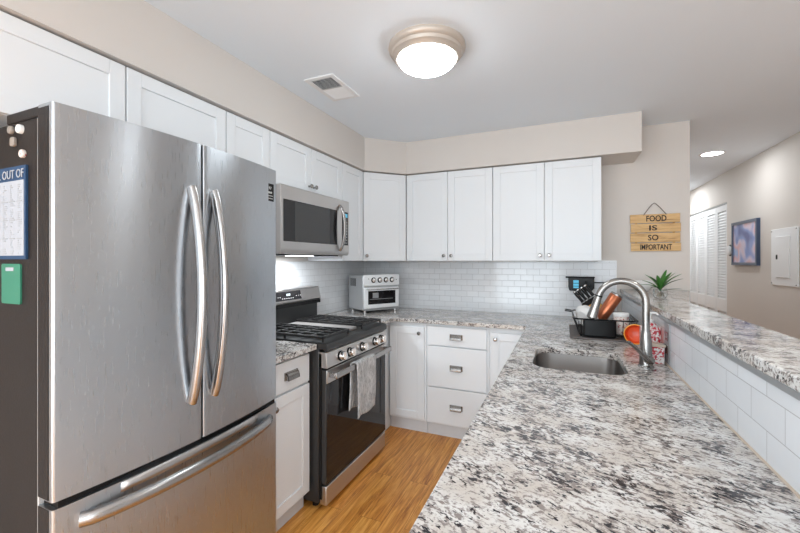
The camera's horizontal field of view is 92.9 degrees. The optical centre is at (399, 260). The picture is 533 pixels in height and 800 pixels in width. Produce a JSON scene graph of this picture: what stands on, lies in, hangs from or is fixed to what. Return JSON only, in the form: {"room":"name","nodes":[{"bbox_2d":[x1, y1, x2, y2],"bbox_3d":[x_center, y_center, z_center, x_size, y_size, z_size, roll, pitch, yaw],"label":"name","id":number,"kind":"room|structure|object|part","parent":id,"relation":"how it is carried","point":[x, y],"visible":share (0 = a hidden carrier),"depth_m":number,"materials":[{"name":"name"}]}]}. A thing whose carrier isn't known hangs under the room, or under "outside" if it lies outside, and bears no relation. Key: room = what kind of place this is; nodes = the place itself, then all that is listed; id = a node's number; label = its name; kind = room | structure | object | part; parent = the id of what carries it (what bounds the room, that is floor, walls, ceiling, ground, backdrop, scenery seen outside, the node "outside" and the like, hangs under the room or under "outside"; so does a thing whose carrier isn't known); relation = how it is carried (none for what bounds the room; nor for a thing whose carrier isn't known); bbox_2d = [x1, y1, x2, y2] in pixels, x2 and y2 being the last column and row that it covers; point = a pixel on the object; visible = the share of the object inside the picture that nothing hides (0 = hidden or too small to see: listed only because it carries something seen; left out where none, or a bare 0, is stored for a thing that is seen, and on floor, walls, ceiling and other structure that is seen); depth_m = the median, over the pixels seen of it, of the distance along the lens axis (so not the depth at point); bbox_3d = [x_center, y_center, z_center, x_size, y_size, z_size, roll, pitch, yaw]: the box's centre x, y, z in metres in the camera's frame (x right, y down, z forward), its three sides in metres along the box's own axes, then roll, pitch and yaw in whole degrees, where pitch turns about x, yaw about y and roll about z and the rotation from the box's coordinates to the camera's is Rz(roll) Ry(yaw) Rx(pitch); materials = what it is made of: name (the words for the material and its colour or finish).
{"room":"kitchen","nodes":[
{"label":"kitchen","id":0,"kind":"room"},
{"bbox_2d":[276,256,363,314],"bbox_3d":[-1.675,0.163,1.032,0.128,2.415,6.570,0,0,23],"label":"wall","id":1,"kind":"structure","parent":0,"point":[331,277],"depth_m":3.24,"materials":[{"name":"tile"}]},
{"bbox_2d":[0,11,124,127],"bbox_3d":[-1.404,-0.605,1.104,0.323,0.310,0.957,0,0,23],"label":"upper cabinet","id":2,"kind":"object","parent":1,"relation":"attached to","point":[38,66],"visible":0.56,"depth_m":1.27,"materials":[{"name":"white wood"}]},
{"bbox_2d":[125,67,225,151],"bbox_3d":[-1.120,-0.605,1.764,0.323,0.310,0.476,0,0,23],"label":"upper cabinet","id":3,"kind":"object","parent":1,"relation":"attached to","point":[151,103],"visible":0.5,"depth_m":1.66,"materials":[{"name":"white wood"}]},
{"bbox_2d":[226,111,269,167],"bbox_3d":[-0.964,-0.380,2.127,0.323,0.760,0.310,0,0,23],"label":"upper cabinet","id":4,"kind":"object","parent":1,"relation":"attached to","point":[245,139],"visible":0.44,"depth_m":2.06,"materials":[{"name":"white wood"}]},
{"bbox_2d":[270,131,341,199],"bbox_3d":[-0.733,-0.607,2.624,0.354,0.306,0.783,0,0,23],"label":"upper cabinet","id":5,"kind":"object","parent":1,"relation":"attached to","point":[297,165],"visible":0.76,"depth_m":2.50,"materials":[{"name":"white wood"}]},
{"bbox_3d":[-0.685,-0.607,2.391,0.019,0.302,0.388,0,0,23],"label":"door","id":6,"kind":"part","parent":5,"relation":"part of","materials":[{"name":"white wood"}]},
{"bbox_2d":[276,183,348,255],"bbox_3d":[-0.687,-0.241,2.606,0.437,0.417,0.760,0,0,23],"label":"microwave","id":7,"kind":"object","parent":5,"relation":"attached to","point":[308,223],"visible":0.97,"depth_m":2.45,"materials":[{"name":"silver metal"}]},
{"bbox_3d":[-0.417,-0.240,2.758,0.062,0.342,0.030,0,0,23],"label":"handle","id":8,"kind":"part","parent":7,"relation":"part of","materials":[{"name":"metal"}]},
{"bbox_3d":[-0.410,-0.241,2.839,0.004,0.248,0.080,0,0,23],"label":"control panel","id":9,"kind":"part","parent":7,"relation":"part of","materials":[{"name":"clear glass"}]},
{"bbox_3d":[-0.530,-0.607,2.750,0.019,0.302,0.388,0,0,23],"label":"door","id":10,"kind":"part","parent":5,"relation":"part of","materials":[{"name":"white wood"}]},
{"bbox_2d":[308,163,362,260],"bbox_3d":[-0.527,-0.380,3.141,0.323,0.760,0.324,0,0,23],"label":"upper cabinet","id":11,"kind":"object","parent":1,"relation":"attached to","point":[352,178],"visible":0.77,"depth_m":3.10,"materials":[{"name":"white wood"}]},
{"bbox_3d":[-0.388,-0.380,3.080,0.019,0.756,0.318,0,0,23],"label":"door","id":12,"kind":"part","parent":11,"relation":"part of","materials":[{"name":"white wood"}]},
{"bbox_2d":[363,172,406,260],"bbox_3d":[-0.214,-0.380,3.510,0.601,0.760,0.613,0,0,23],"label":"upper cabinet","id":13,"kind":"object","parent":1,"relation":"attached to","point":[384,195],"visible":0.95,"depth_m":3.31,"materials":[{"name":"white wood"}]},
{"bbox_2d":[0,0,641,175],"bbox_3d":[-0.549,-0.906,0.482,2.390,0.278,6.450,0,0,23],"label":"soffit","id":14,"kind":"structure","parent":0,"point":[136,35],"depth_m":2.21,"materials":[{"name":"paint"}]},
{"bbox_2d":[276,426,461,532],"bbox_3d":[0.846,1.420,2.140,3.940,0.100,10.900,0,0,23],"label":"floor","id":15,"kind":"structure","parent":0,"point":[388,495],"depth_m":2.25,"materials":[{"name":"brown wood"}]},
{"bbox_2d":[0,101,275,532],"bbox_3d":[-0.988,0.477,1.475,0.774,1.786,0.836,0,0,23],"label":"refrigerator","id":16,"kind":"object","parent":15,"relation":"on","point":[138,352],"visible":1,"depth_m":1.14,"materials":[{"name":"metal"}]},
{"bbox_2d":[7,126,14,133],"bbox_3d":[-1.092,-0.367,1.065,0.023,0.023,0.010,0,0,23],"label":"magnet","id":17,"kind":"object","parent":16,"relation":"attached to","point":[10,129],"visible":1,"depth_m":1.06},
{"bbox_2d":[1,264,21,303],"bbox_3d":[-1.092,0.064,1.067,0.102,0.112,0.005,0,0,23],"label":"card","id":18,"kind":"object","parent":16,"relation":"attached to","point":[11,274],"visible":1,"depth_m":1.06,"materials":[{"name":"paper"}]},
{"bbox_2d":[10,137,16,146],"bbox_3d":[-1.079,-0.333,1.061,0.022,0.025,0.008,0,0,23],"label":"magnet","id":19,"kind":"object","parent":16,"relation":"attached to","point":[13,140],"visible":1,"depth_m":1.06},
{"bbox_2d":[0,164,27,258],"bbox_3d":[-1.112,-0.134,1.074,0.211,0.257,0.008,0,0,23],"label":"notepad","id":20,"kind":"object","parent":16,"relation":"attached to","point":[13,180],"visible":1,"depth_m":1.05,"materials":[{"name":"paper"}]},
{"bbox_2d":[15,124,23,133],"bbox_3d":[-1.046,-0.363,1.045,0.025,0.025,0.010,0,0,23],"label":"magnet","id":21,"kind":"object","parent":16,"relation":"attached to","point":[19,128],"visible":1,"depth_m":1.04},
{"bbox_2d":[18,149,25,157],"bbox_3d":[-1.035,-0.294,1.041,0.023,0.023,0.010,0,0,23],"label":"magnet","id":22,"kind":"object","parent":16,"relation":"attached to","point":[22,153],"visible":1,"depth_m":1.04},
{"bbox_3d":[-0.938,0.448,0.999,0.050,1.705,0.001,0,0,23],"label":"door panel","id":23,"kind":"part","parent":16,"relation":"part of","materials":[{"name":"paint"}]},
{"bbox_3d":[-0.832,0.107,1.179,0.101,1.042,0.414,0,0,23],"label":"door","id":24,"kind":"part","parent":16,"relation":"part of","materials":[{"name":"metal"}]},
{"bbox_3d":[-0.749,0.974,1.373,0.101,0.652,0.835,0,0,23],"label":"freezer drawer","id":25,"kind":"part","parent":16,"relation":"part of","materials":[{"name":"metal"}]},
{"bbox_3d":[-0.694,0.702,1.348,0.094,0.041,0.742,0,0,23],"label":"handle","id":26,"kind":"part","parent":16,"relation":"part of","materials":[{"name":"metal"}]},
{"bbox_3d":[-0.693,0.117,1.297,0.091,0.751,0.030,0,0,23],"label":"handle","id":27,"kind":"part","parent":16,"relation":"part of","materials":[{"name":"metal"}]},
{"bbox_3d":[-0.657,0.117,1.381,0.091,0.751,0.030,0,0,23],"label":"handle","id":28,"kind":"part","parent":16,"relation":"part of","materials":[{"name":"metal"}]},
{"bbox_3d":[-0.665,0.107,1.566,0.101,1.042,0.414,0,0,23],"label":"door","id":29,"kind":"part","parent":16,"relation":"part of","materials":[{"name":"metal"}]},
{"bbox_2d":[275,353,308,531],"bbox_3d":[-0.822,0.929,2.061,0.632,0.882,0.336,0,0,23],"label":"base cabinet","id":30,"kind":"object","parent":15,"relation":"on","point":[292,375],"visible":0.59,"depth_m":1.96,"materials":[{"name":"white wood"}]},
{"bbox_3d":[-0.550,0.583,1.944,0.027,0.042,0.100,0,0,23],"label":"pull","id":31,"kind":"part","parent":30,"relation":"part of","materials":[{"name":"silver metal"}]},
{"bbox_3d":[-0.569,0.583,1.952,0.019,0.150,0.312,0,0,23],"label":"drawer","id":32,"kind":"part","parent":30,"relation":"part of","materials":[{"name":"white wood"}]},
{"bbox_2d":[276,340,316,363],"bbox_3d":[-0.816,0.471,2.056,0.635,0.030,0.342,0,0,23],"label":"countertop","id":33,"kind":"structure","parent":30,"relation":"on","point":[285,350],"depth_m":1.98,"materials":[{"name":"stone"}]},
{"bbox_2d":[276,285,390,505],"bbox_3d":[-0.535,0.782,2.539,0.728,1.175,0.757,0,0,23],"label":"range","id":34,"kind":"object","parent":15,"relation":"on","point":[341,444],"visible":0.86,"depth_m":2.26,"materials":[{"name":"silver metal"}]},
{"bbox_3d":[-0.777,0.242,2.648,0.020,0.060,0.270,0,0,23],"label":"display panel","id":35,"kind":"part","parent":34,"relation":"part of","materials":[{"name":"black glass"}]},
{"bbox_3d":[-0.435,0.910,2.096,0.017,0.800,0.018,0,0,23],"label":"trim","id":36,"kind":"part","parent":34,"relation":"part of","materials":[{"name":"black metal"}]},
{"bbox_2d":[276,314,386,351],"bbox_3d":[-0.522,0.457,2.534,0.607,0.082,0.757,0,0,23],"label":"cooktop","id":37,"kind":"object","parent":34,"relation":"in","point":[331,333],"depth_m":2.41,"materials":[{"name":"metal"}]},
{"bbox_3d":[-0.368,0.628,2.094,0.043,0.026,0.026,0,0,23],"label":"handle post","id":38,"kind":"part","parent":34,"relation":"part of","materials":[{"name":"metal"}]},
{"bbox_3d":[-0.275,1.290,2.427,0.045,0.104,0.745,0,0,23],"label":"drawer","id":39,"kind":"part","parent":34,"relation":"part of","materials":[{"name":"metal"}]},
{"bbox_3d":[-0.276,0.543,2.428,0.063,0.090,0.753,0,0,23],"label":"control panel","id":40,"kind":"part","parent":34,"relation":"part of","materials":[{"name":"metal"}]},
{"bbox_3d":[-0.276,0.913,2.428,0.043,0.630,0.745,0,0,23],"label":"oven door","id":41,"kind":"part","parent":34,"relation":"part of","materials":[{"name":"black glass"}]},
{"bbox_3d":[-0.255,0.950,2.419,0.004,0.549,0.741,0,0,23],"label":"glass","id":42,"kind":"part","parent":34,"relation":"part of","materials":[{"name":"black glass"}]},
{"bbox_3d":[-0.254,0.635,2.418,0.007,0.075,0.745,0,0,23],"label":"rail","id":43,"kind":"part","parent":34,"relation":"part of","materials":[{"name":"metal"}]},
{"bbox_2d":[349,354,375,418],"bbox_3d":[-0.228,0.771,2.358,0.054,0.340,0.276,0,0,23],"label":"dish towel","id":44,"kind":"object","parent":34,"relation":"hanging from","point":[362,393],"visible":0.98,"depth_m":2.33,"materials":[{"name":"grey fabric"}]},
{"bbox_3d":[-0.208,0.628,2.398,0.016,0.034,0.717,0,0,23],"label":"handle","id":45,"kind":"part","parent":34,"relation":"part of","materials":[{"name":"metal"}]},
{"bbox_2d":[384,323,390,430],"bbox_3d":[-0.295,0.929,3.372,0.563,0.882,0.910,0,0,23],"label":"base cabinet","id":46,"kind":"object","parent":15,"relation":"on","point":[387,416],"visible":0.03,"depth_m":3.11,"materials":[{"name":"white wood"}]},
{"bbox_2d":[389,321,427,432],"bbox_3d":[0.171,0.929,3.321,0.322,0.882,0.656,0,0,23],"label":"base cabinet","id":47,"kind":"object","parent":15,"relation":"on","point":[407,340],"visible":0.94,"depth_m":3.05,"materials":[{"name":"white wood"}]},
{"bbox_2d":[427,324,488,438],"bbox_3d":[0.546,0.929,3.164,0.488,0.882,0.649,0,0,23],"label":"base cabinet","id":48,"kind":"object","parent":15,"relation":"on","point":[457,356],"visible":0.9,"depth_m":2.89,"materials":[{"name":"white wood"}]},
{"bbox_3d":[0.423,1.120,2.878,0.100,0.042,0.027,0,0,23],"label":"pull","id":49,"kind":"part","parent":48,"relation":"part of","materials":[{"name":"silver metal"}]},
{"bbox_3d":[0.423,0.818,2.878,0.100,0.042,0.027,0,0,23],"label":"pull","id":50,"kind":"part","parent":48,"relation":"part of","materials":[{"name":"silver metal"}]},
{"bbox_3d":[0.423,0.581,2.878,0.100,0.042,0.027,0,0,23],"label":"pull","id":51,"kind":"part","parent":48,"relation":"part of","materials":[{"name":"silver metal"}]},
{"bbox_3d":[0.431,1.120,2.896,0.460,0.276,0.019,0,0,23],"label":"drawer","id":52,"kind":"part","parent":48,"relation":"part of","materials":[{"name":"white wood"}]},
{"bbox_3d":[0.431,0.818,2.896,0.460,0.312,0.019,0,0,23],"label":"drawer","id":53,"kind":"part","parent":48,"relation":"part of","materials":[{"name":"white wood"}]},
{"bbox_3d":[0.431,0.581,2.896,0.460,0.146,0.019,0,0,23],"label":"drawer","id":54,"kind":"part","parent":48,"relation":"part of","materials":[{"name":"white wood"}]},
{"bbox_2d":[489,328,523,390],"bbox_3d":[0.908,0.929,3.003,0.300,0.882,0.656,0,0,23],"label":"base cabinet","id":55,"kind":"object","parent":15,"relation":"on","point":[502,342],"visible":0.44,"depth_m":2.76,"materials":[{"name":"white wood"}]},
{"bbox_3d":[0.674,0.929,1.370,0.666,0.882,2.550,0,0,23],"label":"base cabinet","id":56,"kind":"object","parent":15,"relation":"on","visible":0},
{"bbox_2d":[324,307,799,532],"bbox_3d":[0.050,0.471,1.961,2.300,0.030,3.242,0,0,23],"label":"countertop","id":57,"kind":"structure","parent":56,"relation":"on","point":[546,450],"depth_m":0.87,"materials":[{"name":"stone"}]},
{"bbox_2d":[349,274,398,312],"bbox_3d":[-0.233,0.287,3.487,0.376,0.335,0.317,0,0,-35],"label":"toaster oven","id":58,"kind":"object","parent":57,"relation":"on","point":[367,292],"visible":1,"depth_m":3.38,"materials":[{"name":"silver metal"}]},
{"bbox_2d":[364,307,397,310],"bbox_3d":[-0.217,0.426,3.466,0.351,0.014,0.200,0,0,-35],"label":"tray","id":59,"kind":"object","parent":58,"relation":"on","point":[365,308],"depth_m":3.36,"materials":[{"name":"grey metal"}]},
{"bbox_3d":[-0.163,0.170,3.388,0.375,0.100,0.018,0,0,-35],"label":"control panel","id":60,"kind":"part","parent":58,"relation":"part of","materials":[{"name":"silver metal"}]},
{"bbox_3d":[-0.164,0.324,3.388,0.363,0.182,0.016,0,0,-35],"label":"door","id":61,"kind":"part","parent":58,"relation":"part of","materials":[{"name":"silver metal"}]},
{"bbox_3d":[-0.159,0.322,3.381,0.285,0.117,0.003,0,0,-35],"label":"glass","id":62,"kind":"part","parent":58,"relation":"part of","materials":[{"name":"black glass"}]},
{"bbox_3d":[-0.151,0.247,3.369,0.327,0.011,0.030,0,0,-35],"label":"handle","id":63,"kind":"part","parent":58,"relation":"part of","materials":[{"name":"metal"}]},
{"bbox_2d":[534,353,624,374],"bbox_3d":[0.822,0.574,1.764,0.411,0.177,0.460,0,0,23],"label":"sink","id":64,"kind":"object","parent":57,"relation":"in","point":[599,365],"visible":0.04,"depth_m":1.95,"materials":[{"name":"metal"}]},
{"bbox_2d":[582,296,601,308],"bbox_3d":[1.429,0.353,2.788,0.170,0.203,0.128,0,0,23],"label":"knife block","id":65,"kind":"object","parent":57,"relation":"on","point":[588,302],"visible":0.06,"depth_m":2.75,"materials":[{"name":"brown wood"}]},
{"bbox_2d":[573,291,584,302],"bbox_3d":[1.320,0.269,2.801,0.084,0.097,0.027,0,0,23],"label":"knife","id":66,"kind":"object","parent":65,"relation":"in","point":[576,294],"visible":0.98,"depth_m":2.79,"materials":[{"name":"black plastic"}]},
{"bbox_2d":[576,289,587,300],"bbox_3d":[1.345,0.254,2.804,0.084,0.097,0.027,0,0,23],"label":"knife","id":67,"kind":"object","parent":65,"relation":"in","point":[580,293],"visible":0.95,"depth_m":2.80,"materials":[{"name":"metal"}]},
{"bbox_2d":[580,287,591,298],"bbox_3d":[1.372,0.237,2.805,0.084,0.097,0.027,0,0,23],"label":"knife","id":68,"kind":"object","parent":65,"relation":"in","point":[582,289],"visible":0.91,"depth_m":2.80,"materials":[{"name":"metal"}]},
{"bbox_2d":[583,284,594,296],"bbox_3d":[1.399,0.222,2.807,0.084,0.097,0.027,0,0,23],"label":"knife","id":69,"kind":"object","parent":65,"relation":"in","point":[585,286],"visible":0.9,"depth_m":2.80,"materials":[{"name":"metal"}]},
{"bbox_2d":[569,324,626,341],"bbox_3d":[1.244,0.451,2.393,0.322,0.010,0.480,0,0,23],"label":"drying mat","id":70,"kind":"object","parent":57,"relation":"on","point":[574,334],"visible":0.52,"depth_m":2.21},
{"bbox_2d":[565,309,638,337],"bbox_3d":[1.242,0.388,2.384,0.382,0.115,0.448,0,0,23],"label":"dish rack","id":71,"kind":"object","parent":70,"relation":"on","point":[598,327],"visible":0.73,"depth_m":2.19,"materials":[{"name":"black plastic"}]},
{"bbox_2d":[576,306,589,325],"bbox_3d":[1.143,0.349,2.348,0.060,0.148,0.156,0,0,-16],"label":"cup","id":72,"kind":"object","parent":71,"relation":"in","point":[581,311],"visible":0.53,"depth_m":2.34,"materials":[{"name":"white ceramic"}]},
{"bbox_2d":[583,318,615,337],"bbox_3d":[1.162,0.390,2.217,0.170,0.091,0.079,0,0,23],"label":"utensil basket","id":73,"kind":"object","parent":71,"relation":"on","point":[598,327],"depth_m":2.18,"materials":[{"name":"black plastic"}]},
{"bbox_3d":[1.263,0.340,2.380,0.340,0.009,0.439,0,0,23],"label":"rail","id":74,"kind":"part","parent":71,"relation":"part of","materials":[{"name":"black plastic"}]},
{"bbox_2d":[598,291,622,318],"bbox_3d":[1.299,0.304,2.385,0.172,0.230,0.076,0,0,23],"label":"tumbler","id":75,"kind":"object","parent":71,"relation":"in","point":[613,299],"visible":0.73,"depth_m":2.35,"materials":[{"name":"orange metal"}]},
{"bbox_2d":[613,312,628,334],"bbox_3d":[1.307,0.366,2.246,0.085,0.127,0.085,0,0,23],"label":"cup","id":76,"kind":"object","parent":71,"relation":"in","point":[616,315],"visible":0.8,"depth_m":2.21,"materials":[{"name":"white ceramic"}]},
{"bbox_3d":[1.307,0.315,2.246,0.085,0.024,0.085,0,0,23],"label":"lid","id":77,"kind":"part","parent":76,"relation":"part of","materials":[{"name":"white plastic"}]},
{"bbox_2d":[587,278,654,368],"bbox_3d":[0.951,0.265,1.639,0.260,0.383,0.138,0,0,23],"label":"faucet","id":78,"kind":"object","parent":57,"relation":"on","point":[646,360],"visible":1,"depth_m":1.63,"materials":[{"name":"silver metal"}]},
{"bbox_3d":[1.003,0.382,1.583,0.121,0.104,0.032,0,0,-17],"label":"lever","id":79,"kind":"part","parent":78,"relation":"part of","materials":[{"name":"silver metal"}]},
{"bbox_2d":[624,324,639,344],"bbox_3d":[1.293,0.399,2.084,0.110,0.109,0.064,0,0,38],"label":"bowl","id":80,"kind":"object","parent":57,"relation":"on","point":[631,332],"visible":0.59,"depth_m":2.10,"materials":[{"name":"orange ceramic"}]},
{"bbox_2d":[640,312,660,342],"bbox_3d":[1.172,0.346,1.782,0.080,0.217,0.057,0,0,23],"label":"soap bottle","id":81,"kind":"object","parent":57,"relation":"on","point":[655,330],"visible":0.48,"depth_m":1.75,"materials":[{"name":"plastic"}]},
{"bbox_2d":[652,342,665,363],"bbox_3d":[1.148,0.413,1.705,0.064,0.084,0.064,0,0,23],"label":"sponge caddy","id":82,"kind":"object","parent":57,"relation":"on","point":[658,349],"visible":0.56,"depth_m":1.68,"materials":[{"name":"multicoloured plastic"}]},
{"bbox_2d":[144,0,799,190],"bbox_3d":[0.846,-1.095,2.140,3.940,0.100,10.900,0,0,23],"label":"ceiling","id":83,"kind":"structure","parent":0,"point":[730,69],"depth_m":1.98,"materials":[{"name":"paint"}]},
{"bbox_2d":[304,73,359,100],"bbox_3d":[-0.404,-1.040,2.292,0.195,0.010,0.310,0,0,23],"label":"ceiling vent","id":84,"kind":"object","parent":83,"relation":"in","point":[330,85],"visible":1,"depth_m":2.27,"materials":[{"name":"white metal"}]},
{"bbox_2d":[388,24,465,77],"bbox_3d":[0.131,-0.986,1.860,0.376,0.118,0.376,0,0,23],"label":"ceiling light","id":85,"kind":"object","parent":83,"relation":"attached to","point":[422,50],"visible":1,"depth_m":1.76,"materials":[{"name":"white glass"}]},
{"bbox_2d":[698,150,725,156],"bbox_3d":[3.033,-1.042,3.692,0.210,0.006,0.210,0,0,23],"label":"recessed light","id":86,"kind":"object","parent":83,"relation":"in","point":[718,152],"visible":1,"depth_m":3.68,"materials":[{"name":"white"}]},
{"bbox_2d":[364,121,689,317],"bbox_3d":[0.915,0.163,3.423,2.753,2.415,0.128,0,0,23],"label":"wall","id":87,"kind":"structure","parent":0,"point":[660,174],"depth_m":3.05,"materials":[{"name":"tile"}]},
{"bbox_2d":[407,167,492,260],"bbox_3d":[0.462,-0.380,3.358,0.752,0.760,0.358,0,0,23],"label":"upper cabinet","id":88,"kind":"object","parent":87,"relation":"attached to","point":[450,214],"visible":0.97,"depth_m":3.21,"materials":[{"name":"white wood"}]},
{"bbox_3d":[0.235,-0.380,3.306,0.372,0.756,0.019,0,0,23],"label":"door","id":89,"kind":"part","parent":88,"relation":"part of","materials":[{"name":"white wood"}]},
{"bbox_3d":[0.580,-0.380,3.158,0.372,0.756,0.019,0,0,23],"label":"door","id":90,"kind":"part","parent":88,"relation":"part of","materials":[{"name":"white wood"}]},
{"bbox_2d":[493,157,600,260],"bbox_3d":[1.167,-0.380,3.055,0.780,0.760,0.358,0,0,23],"label":"upper cabinet","id":91,"kind":"object","parent":87,"relation":"attached to","point":[547,211],"visible":1,"depth_m":2.91,"materials":[{"name":"white wood"}]},
{"bbox_3d":[0.934,-0.380,3.005,0.386,0.756,0.019,0,0,23],"label":"door","id":92,"kind":"part","parent":91,"relation":"part of","materials":[{"name":"white wood"}]},
{"bbox_3d":[1.292,-0.380,2.851,0.386,0.756,0.019,0,0,23],"label":"door","id":93,"kind":"part","parent":91,"relation":"part of","materials":[{"name":"white wood"}]},
{"bbox_2d":[566,276,594,290],"bbox_3d":[1.461,0.184,3.086,0.213,0.115,0.058,0,0,23],"label":"wall device","id":94,"kind":"object","parent":87,"relation":"attached to","point":[574,282],"visible":0.98,"depth_m":3.07,"materials":[{"name":"black plastic"}]},
{"bbox_2d":[604,260,616,310],"bbox_3d":[1.656,0.226,3.038,0.132,0.460,0.010,0,0,23],"label":"trim","id":95,"kind":"structure","parent":87,"relation":"attached to","point":[606,260],"depth_m":3.01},
{"bbox_2d":[630,203,680,250],"bbox_3d":[1.948,-0.261,2.904,0.328,0.371,0.025,0,0,23],"label":"wall sign","id":96,"kind":"object","parent":87,"relation":"attached to","point":[637,230],"visible":1,"depth_m":2.90,"materials":[{"name":"brown wood"}]},
{"bbox_2d":[653,288,667,297],"bbox_3d":[1.555,0.192,2.270,0.076,0.055,0.076,0,0,23],"label":"plant pot","id":97,"kind":"object","parent":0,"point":[657,292],"depth_m":2.24,"materials":[{"name":"white"}]},
{"bbox_2d":[690,132,799,338],"bbox_3d":[2.572,0.163,1.397,0.120,2.415,10.600,0,0,23],"label":"wall","id":98,"kind":"structure","parent":0,"point":[766,186],"depth_m":3.64,"materials":[{"name":"paint"}]},
{"bbox_2d":[690,215,696,304],"bbox_3d":[4.358,0.335,5.626,0.030,2.010,0.362,0,0,23],"label":"door","id":99,"kind":"structure","parent":98,"relation":"in","point":[693,219],"depth_m":5.64,"materials":[{"name":"white wood"}]},
{"bbox_2d":[697,211,705,307],"bbox_3d":[4.211,0.335,5.286,0.030,2.010,0.362,0,0,23],"label":"door","id":100,"kind":"structure","parent":98,"relation":"in","point":[701,218],"depth_m":5.31,"materials":[{"name":"white wood"}]},
{"bbox_2d":[690,202,726,216],"bbox_3d":[4.136,-0.680,5.122,0.035,0.015,1.480,0,0,23],"label":"trim","id":101,"kind":"structure","parent":98,"relation":"attached to","point":[726,202],"depth_m":4.98,"materials":[{"name":"white wood"}]},
{"bbox_2d":[706,208,715,310],"bbox_3d":[4.065,0.335,4.947,0.030,2.010,0.362,0,0,23],"label":"door","id":102,"kind":"structure","parent":98,"relation":"in","point":[710,214],"depth_m":4.97,"materials":[{"name":"white wood"}]},
{"bbox_2d":[716,204,726,314],"bbox_3d":[3.919,0.335,4.607,0.030,2.010,0.362,0,0,23],"label":"door","id":103,"kind":"structure","parent":98,"relation":"in","point":[721,212],"depth_m":4.64,"materials":[{"name":"white wood"}]},
{"bbox_2d":[726,245,730,255],"bbox_3d":[3.746,-0.120,4.321,0.038,0.130,0.130,0,0,23],"label":"thermostat","id":104,"kind":"object","parent":98,"relation":"attached to","point":[728,248],"visible":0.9,"depth_m":4.30,"materials":[{"name":"white plastic"}]},
{"bbox_2d":[731,218,759,265],"bbox_3d":[3.596,-0.188,3.963,0.030,0.465,0.605,0,0,23],"label":"picture","id":105,"kind":"object","parent":98,"relation":"attached to","point":[745,235],"visible":1,"depth_m":3.92},
{"bbox_2d":[733,221,754,262],"bbox_3d":[3.595,-0.188,3.964,0.008,0.405,0.545,0,0,23],"label":"print","id":106,"kind":"object","parent":105,"relation":"attached to","point":[743,231],"depth_m":3.96},
{"bbox_2d":[771,226,798,286],"bbox_3d":[3.304,-0.035,3.275,0.021,0.497,0.430,0,0,23],"label":"electrical panel","id":107,"kind":"object","parent":98,"relation":"attached to","point":[784,241],"visible":1,"depth_m":3.23,"materials":[{"name":"white metal"}]},
{"bbox_3d":[3.305,-0.035,3.283,0.009,0.360,0.225,0,0,23],"label":"door","id":108,"kind":"part","parent":107,"relation":"part of","materials":[{"name":"white metal"}]},
{"bbox_3d":[1.179,0.819,1.479,0.135,1.103,3.250,0,0,23],"label":"wall","id":109,"kind":"structure","parent":0,"visible":0},
{"bbox_2d":[620,289,799,392],"bbox_3d":[1.303,0.235,1.425,0.450,0.030,3.248,0,0,23],"label":"bar","id":110,"kind":"object","parent":109,"relation":"on","point":[775,354],"visible":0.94,"depth_m":1.12,"materials":[{"name":"stone"}]},
{"bbox_2d":[633,280,654,290],"bbox_3d":[1.784,0.182,2.803,0.170,0.074,0.170,0,0,23],"label":"serving bowl","id":111,"kind":"object","parent":110,"relation":"on","point":[647,287],"visible":0.34,"depth_m":2.74,"materials":[{"name":"white ceramic"}]},
{"bbox_2d":[641,270,680,297],"bbox_3d":[1.564,0.136,2.258,0.196,0.166,0.200,0,0,-35],"label":"potted plant","id":112,"kind":"object","parent":110,"relation":"on","point":[659,291],"visible":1,"depth_m":2.25,"materials":[{"name":"green plant"}]},
{"bbox_2d":[621,293,799,400],"bbox_3d":[1.106,0.259,1.504,0.018,0.016,3.238,0,0,23],"label":"trim","id":113,"kind":"structure","parent":109,"relation":"attached to","point":[776,383],"depth_m":0.97,"materials":[{"name":"grey metal"}]},
{"bbox_2d":[622,296,799,493],"bbox_3d":[1.110,0.361,1.502,0.010,0.188,3.238,0,0,23],"label":"tiled wall","id":114,"kind":"structure","parent":109,"relation":"attached to","point":[765,416],"depth_m":0.97,"materials":[{"name":"tile"}]},
{"bbox_2d":[664,321,669,364],"bbox_3d":[1.174,0.358,1.672,0.005,0.173,0.090,0,0,23],"label":"outlet plate","id":115,"kind":"object","parent":114,"relation":"attached to","point":[666,325],"visible":0.95,"depth_m":1.66,"materials":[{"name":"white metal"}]},
{"bbox_2d":[665,331,667,354],"bbox_3d":[1.173,0.360,1.672,0.002,0.100,0.050,0,0,23],"label":"receptacle","id":116,"kind":"object","parent":115,"relation":"attached to","point":[666,332],"depth_m":1.67,"materials":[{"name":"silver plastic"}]},
{"bbox_2d":[665,362,799,498],"bbox_3d":[1.103,0.454,1.506,0.006,0.003,3.238,0,0,23],"label":"trim","id":117,"kind":"structure","parent":114,"relation":"attached to","point":[788,485],"depth_m":0.95,"materials":[{"name":"beige plastic"}]}
]}

